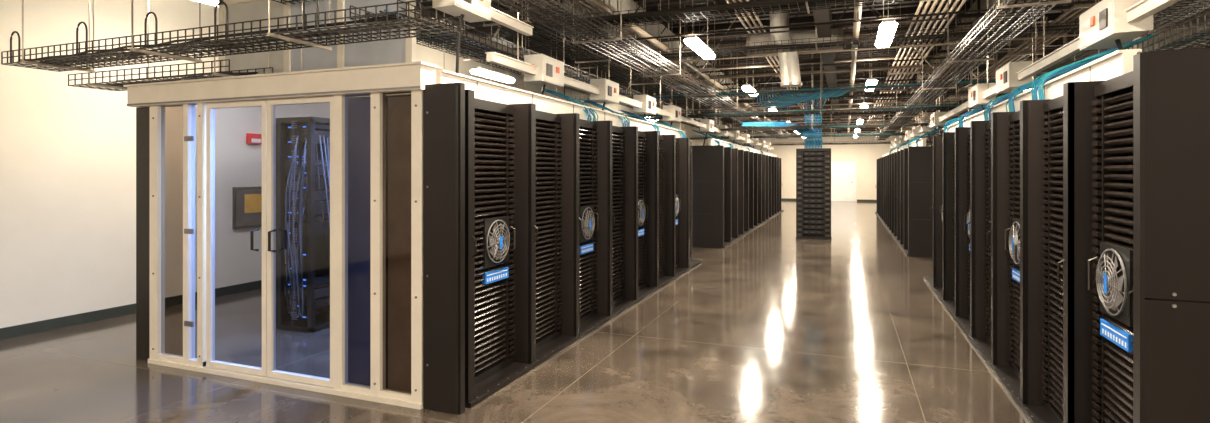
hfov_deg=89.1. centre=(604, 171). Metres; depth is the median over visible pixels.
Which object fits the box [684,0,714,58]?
pendant light
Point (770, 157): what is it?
rack
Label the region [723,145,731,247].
rack
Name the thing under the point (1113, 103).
rack
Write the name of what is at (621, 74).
cable tray
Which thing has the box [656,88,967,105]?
cable tray
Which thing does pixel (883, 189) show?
rack
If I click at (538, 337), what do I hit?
rack
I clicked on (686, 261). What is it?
rack
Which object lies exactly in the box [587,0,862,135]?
pipe
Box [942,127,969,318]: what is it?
rack
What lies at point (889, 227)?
rack
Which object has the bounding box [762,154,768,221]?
rack
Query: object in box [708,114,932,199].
wall
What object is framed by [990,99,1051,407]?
rack
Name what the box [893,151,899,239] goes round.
rack
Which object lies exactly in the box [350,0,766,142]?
cable tray
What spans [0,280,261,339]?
baseboard
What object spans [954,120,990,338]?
rack
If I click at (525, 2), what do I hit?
support rod
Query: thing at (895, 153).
rack
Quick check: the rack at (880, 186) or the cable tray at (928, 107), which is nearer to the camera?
the cable tray at (928, 107)
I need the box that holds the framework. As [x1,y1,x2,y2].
[416,0,1209,133]
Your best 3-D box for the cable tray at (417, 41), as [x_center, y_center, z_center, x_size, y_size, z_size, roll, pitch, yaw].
[1.593,-2.261,15.909,0.520,1.671,23.207,0,0,21]
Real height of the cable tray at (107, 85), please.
2.321 m
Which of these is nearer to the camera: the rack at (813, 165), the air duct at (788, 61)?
the air duct at (788, 61)
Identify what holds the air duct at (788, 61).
hanging from the ceiling
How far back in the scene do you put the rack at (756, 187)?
17.98 m
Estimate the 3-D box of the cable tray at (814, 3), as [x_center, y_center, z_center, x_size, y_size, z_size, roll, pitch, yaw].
[2.038,-2.486,7.148,9.807,1.221,0.520,0,0,21]
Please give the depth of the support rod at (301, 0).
5.12 m
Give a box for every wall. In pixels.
[0,0,707,327]
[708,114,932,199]
[971,4,1209,115]
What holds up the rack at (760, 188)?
on the floor
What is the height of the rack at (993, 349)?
2.084 m
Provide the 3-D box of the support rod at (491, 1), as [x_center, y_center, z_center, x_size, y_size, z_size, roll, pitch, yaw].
[-1.632,-1.858,7.399,0.120,2.476,1.100,0,0,21]
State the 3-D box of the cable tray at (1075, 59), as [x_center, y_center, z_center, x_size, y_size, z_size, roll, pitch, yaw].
[8.062,-2.261,12.956,0.520,1.671,24.007,0,0,21]
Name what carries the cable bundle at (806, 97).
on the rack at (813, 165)
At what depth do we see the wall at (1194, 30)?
10.05 m
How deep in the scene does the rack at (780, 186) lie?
24.69 m
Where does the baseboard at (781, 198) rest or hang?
attached to the wall at (866, 156)
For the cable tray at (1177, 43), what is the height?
2.301 m
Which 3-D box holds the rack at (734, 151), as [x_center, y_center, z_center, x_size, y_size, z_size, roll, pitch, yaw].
[2.808,0.520,15.219,1.146,2.160,0.896,0,0,21]
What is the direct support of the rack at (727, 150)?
on the floor
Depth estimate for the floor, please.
5.17 m
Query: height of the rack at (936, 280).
2.084 m
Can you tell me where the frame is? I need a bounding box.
[123,61,437,409]
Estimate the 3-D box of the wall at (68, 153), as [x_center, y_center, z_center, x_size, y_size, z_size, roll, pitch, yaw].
[-1.445,-0.750,17.202,0.200,4.700,41.000,0,0,21]
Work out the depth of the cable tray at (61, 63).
4.36 m
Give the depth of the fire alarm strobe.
8.30 m
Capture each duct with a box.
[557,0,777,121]
[746,9,842,86]
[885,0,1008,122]
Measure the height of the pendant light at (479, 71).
1.336 m
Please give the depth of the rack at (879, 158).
21.71 m
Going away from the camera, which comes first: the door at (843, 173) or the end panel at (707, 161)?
the end panel at (707, 161)
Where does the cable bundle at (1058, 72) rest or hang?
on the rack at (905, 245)
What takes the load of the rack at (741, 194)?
on the floor
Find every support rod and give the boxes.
[301,0,302,25]
[301,46,302,70]
[444,1,491,81]
[525,2,556,97]
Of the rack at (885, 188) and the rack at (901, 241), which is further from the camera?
the rack at (885, 188)
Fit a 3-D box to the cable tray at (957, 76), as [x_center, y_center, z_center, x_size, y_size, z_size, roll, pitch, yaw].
[6.615,-2.176,13.306,0.470,1.841,24.407,0,0,21]
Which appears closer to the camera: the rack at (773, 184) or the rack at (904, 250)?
the rack at (904, 250)
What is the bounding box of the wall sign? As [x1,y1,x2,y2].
[232,186,261,228]
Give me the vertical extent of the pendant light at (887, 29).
1.336 m
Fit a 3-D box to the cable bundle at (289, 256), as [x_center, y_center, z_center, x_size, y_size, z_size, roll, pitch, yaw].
[-2.833,0.520,6.389,0.364,1.842,0.902,0,0,43]
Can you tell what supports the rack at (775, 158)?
on the floor
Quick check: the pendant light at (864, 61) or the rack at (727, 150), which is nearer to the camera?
the rack at (727, 150)
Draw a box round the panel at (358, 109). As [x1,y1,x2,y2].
[348,98,369,385]
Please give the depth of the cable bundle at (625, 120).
7.88 m
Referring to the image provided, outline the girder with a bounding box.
[416,0,1208,133]
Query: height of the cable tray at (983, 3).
0.400 m
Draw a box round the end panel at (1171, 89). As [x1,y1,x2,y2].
[1133,49,1209,422]
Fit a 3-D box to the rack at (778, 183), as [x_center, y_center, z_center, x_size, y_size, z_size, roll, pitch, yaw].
[6.407,0.520,24.441,1.146,2.160,0.896,0,0,21]
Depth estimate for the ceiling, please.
13.19 m
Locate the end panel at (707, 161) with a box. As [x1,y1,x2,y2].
[692,145,722,247]
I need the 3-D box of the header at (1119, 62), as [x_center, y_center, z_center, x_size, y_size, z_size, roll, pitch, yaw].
[3.892,-0.560,6.151,0.100,0.165,6.290,0,0,21]
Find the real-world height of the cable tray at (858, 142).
2.001 m
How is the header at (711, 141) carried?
on the rack at (727, 150)
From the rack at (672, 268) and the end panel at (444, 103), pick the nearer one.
the end panel at (444, 103)
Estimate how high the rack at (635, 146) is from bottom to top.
2.160 m
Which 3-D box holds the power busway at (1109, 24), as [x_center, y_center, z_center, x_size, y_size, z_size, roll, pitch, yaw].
[7.217,-1.826,13.768,0.232,2.539,23.100,0,0,21]
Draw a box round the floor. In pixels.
[0,200,1029,422]
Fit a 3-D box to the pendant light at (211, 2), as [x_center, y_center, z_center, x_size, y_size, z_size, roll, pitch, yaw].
[-4.093,-2.428,6.428,0.200,1.336,1.280,0,0,21]
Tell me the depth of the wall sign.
8.23 m
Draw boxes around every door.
[206,100,266,375]
[267,96,333,387]
[831,161,856,201]
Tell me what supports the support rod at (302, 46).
hanging from the ceiling
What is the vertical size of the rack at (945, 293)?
2.084 m
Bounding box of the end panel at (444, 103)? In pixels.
[423,82,464,414]
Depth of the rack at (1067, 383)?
3.32 m
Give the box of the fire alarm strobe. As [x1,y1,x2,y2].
[246,133,261,143]
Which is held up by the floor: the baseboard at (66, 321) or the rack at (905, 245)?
the rack at (905, 245)
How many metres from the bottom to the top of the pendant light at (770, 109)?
1.336 m
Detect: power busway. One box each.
[432,0,533,72]
[485,0,773,151]
[890,0,1180,147]
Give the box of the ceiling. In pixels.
[492,0,1088,109]
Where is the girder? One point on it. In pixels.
(823, 15)
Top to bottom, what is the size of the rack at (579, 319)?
2.160 m
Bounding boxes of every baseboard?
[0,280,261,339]
[781,198,876,201]
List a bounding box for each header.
[436,70,685,137]
[707,138,776,156]
[882,138,926,156]
[942,49,1141,131]
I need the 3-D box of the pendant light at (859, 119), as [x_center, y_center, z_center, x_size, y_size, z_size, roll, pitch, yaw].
[9.191,-2.428,22.176,0.200,1.336,1.280,0,0,21]
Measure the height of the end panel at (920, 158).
2.080 m
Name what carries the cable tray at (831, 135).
hanging from the ceiling
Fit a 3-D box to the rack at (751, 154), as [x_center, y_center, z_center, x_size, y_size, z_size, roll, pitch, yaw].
[3.789,0.520,17.734,1.146,2.160,0.896,0,0,21]
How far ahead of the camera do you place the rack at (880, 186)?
20.88 m
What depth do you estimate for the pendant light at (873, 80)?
12.35 m
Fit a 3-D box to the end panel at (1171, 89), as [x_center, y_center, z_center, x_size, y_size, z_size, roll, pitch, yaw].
[2.641,0.565,2.250,1.115,2.070,0.068,0,0,21]
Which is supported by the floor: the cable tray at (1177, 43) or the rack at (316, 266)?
the rack at (316, 266)
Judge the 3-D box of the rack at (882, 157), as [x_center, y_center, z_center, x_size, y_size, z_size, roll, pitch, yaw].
[9.668,0.558,20.270,1.106,2.084,0.896,0,0,21]
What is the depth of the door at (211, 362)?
4.92 m
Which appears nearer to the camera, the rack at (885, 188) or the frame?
the frame
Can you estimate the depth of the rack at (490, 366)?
4.72 m
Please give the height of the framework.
1.403 m
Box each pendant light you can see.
[194,0,218,6]
[470,57,514,82]
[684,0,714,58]
[741,84,756,95]
[769,71,776,110]
[857,93,862,124]
[860,61,867,107]
[865,18,876,90]
[875,0,897,47]
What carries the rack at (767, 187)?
on the floor
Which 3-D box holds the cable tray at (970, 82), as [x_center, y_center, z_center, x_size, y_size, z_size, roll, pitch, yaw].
[3.820,-2.296,11.713,9.807,1.601,0.520,0,0,21]
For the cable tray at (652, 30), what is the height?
0.390 m
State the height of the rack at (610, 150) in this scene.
2.160 m
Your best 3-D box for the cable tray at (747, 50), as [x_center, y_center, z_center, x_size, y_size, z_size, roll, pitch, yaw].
[2.947,-2.486,9.477,9.807,1.221,0.520,0,0,21]
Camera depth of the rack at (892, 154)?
15.84 m
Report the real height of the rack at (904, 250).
2.084 m
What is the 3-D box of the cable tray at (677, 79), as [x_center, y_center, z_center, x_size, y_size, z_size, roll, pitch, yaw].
[3.184,-2.245,14.967,0.570,1.701,23.807,0,0,21]
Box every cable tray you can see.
[1,0,461,72]
[68,0,272,90]
[272,0,743,133]
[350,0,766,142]
[431,0,763,133]
[432,0,919,41]
[494,0,786,138]
[529,0,1209,66]
[569,0,1039,103]
[571,19,977,119]
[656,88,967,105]
[686,77,933,139]
[699,41,929,130]
[717,97,900,145]
[876,0,1070,139]
[901,0,1209,146]
[928,0,1209,129]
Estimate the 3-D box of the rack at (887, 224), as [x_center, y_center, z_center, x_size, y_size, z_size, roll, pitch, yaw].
[8.686,0.558,17.755,1.106,2.084,0.896,0,0,21]
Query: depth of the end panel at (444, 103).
4.10 m
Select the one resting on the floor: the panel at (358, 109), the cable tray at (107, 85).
the panel at (358, 109)
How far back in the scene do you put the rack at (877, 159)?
23.38 m
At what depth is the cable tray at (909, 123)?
14.13 m
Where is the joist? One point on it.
(893, 12)
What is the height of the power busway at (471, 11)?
2.537 m
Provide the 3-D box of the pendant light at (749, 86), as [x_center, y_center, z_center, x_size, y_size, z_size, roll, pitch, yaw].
[3.236,-2.428,13.712,0.200,1.336,1.280,0,0,21]
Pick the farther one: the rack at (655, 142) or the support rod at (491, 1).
the rack at (655, 142)
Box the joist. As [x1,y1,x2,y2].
[421,0,1084,126]
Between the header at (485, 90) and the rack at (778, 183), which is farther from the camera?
the rack at (778, 183)
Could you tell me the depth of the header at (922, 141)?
13.11 m
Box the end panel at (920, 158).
[908,146,932,257]
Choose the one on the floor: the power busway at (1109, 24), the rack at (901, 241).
the rack at (901, 241)
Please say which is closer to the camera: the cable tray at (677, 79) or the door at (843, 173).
the cable tray at (677, 79)
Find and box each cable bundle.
[284,135,329,317]
[540,88,762,153]
[742,88,852,148]
[890,35,1154,153]
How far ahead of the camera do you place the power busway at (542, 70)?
7.68 m
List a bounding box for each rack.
[276,117,329,332]
[348,89,532,407]
[508,103,577,368]
[558,113,611,339]
[593,121,637,318]
[622,126,657,301]
[643,131,675,289]
[663,135,689,277]
[678,138,701,269]
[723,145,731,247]
[724,147,737,242]
[731,148,743,238]
[738,150,748,234]
[744,151,753,231]
[749,152,757,228]
[754,153,761,226]
[758,154,765,223]
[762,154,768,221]
[765,155,771,219]
[769,156,774,217]
[772,156,776,215]
[774,157,779,214]
[777,158,781,212]
[779,158,783,210]
[796,148,830,239]
[875,159,877,212]
[876,159,878,214]
[877,158,879,215]
[878,158,881,218]
[880,157,882,219]
[881,156,884,222]
[883,156,886,225]
[885,155,888,226]
[886,154,890,230]
[889,153,893,233]
[891,152,896,235]
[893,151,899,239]
[896,150,903,243]
[899,148,907,249]
[903,146,912,255]
[924,136,942,288]
[932,132,954,302]
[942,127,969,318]
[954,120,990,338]
[969,112,1014,367]
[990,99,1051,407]
[1020,81,1102,422]
[1088,48,1209,422]

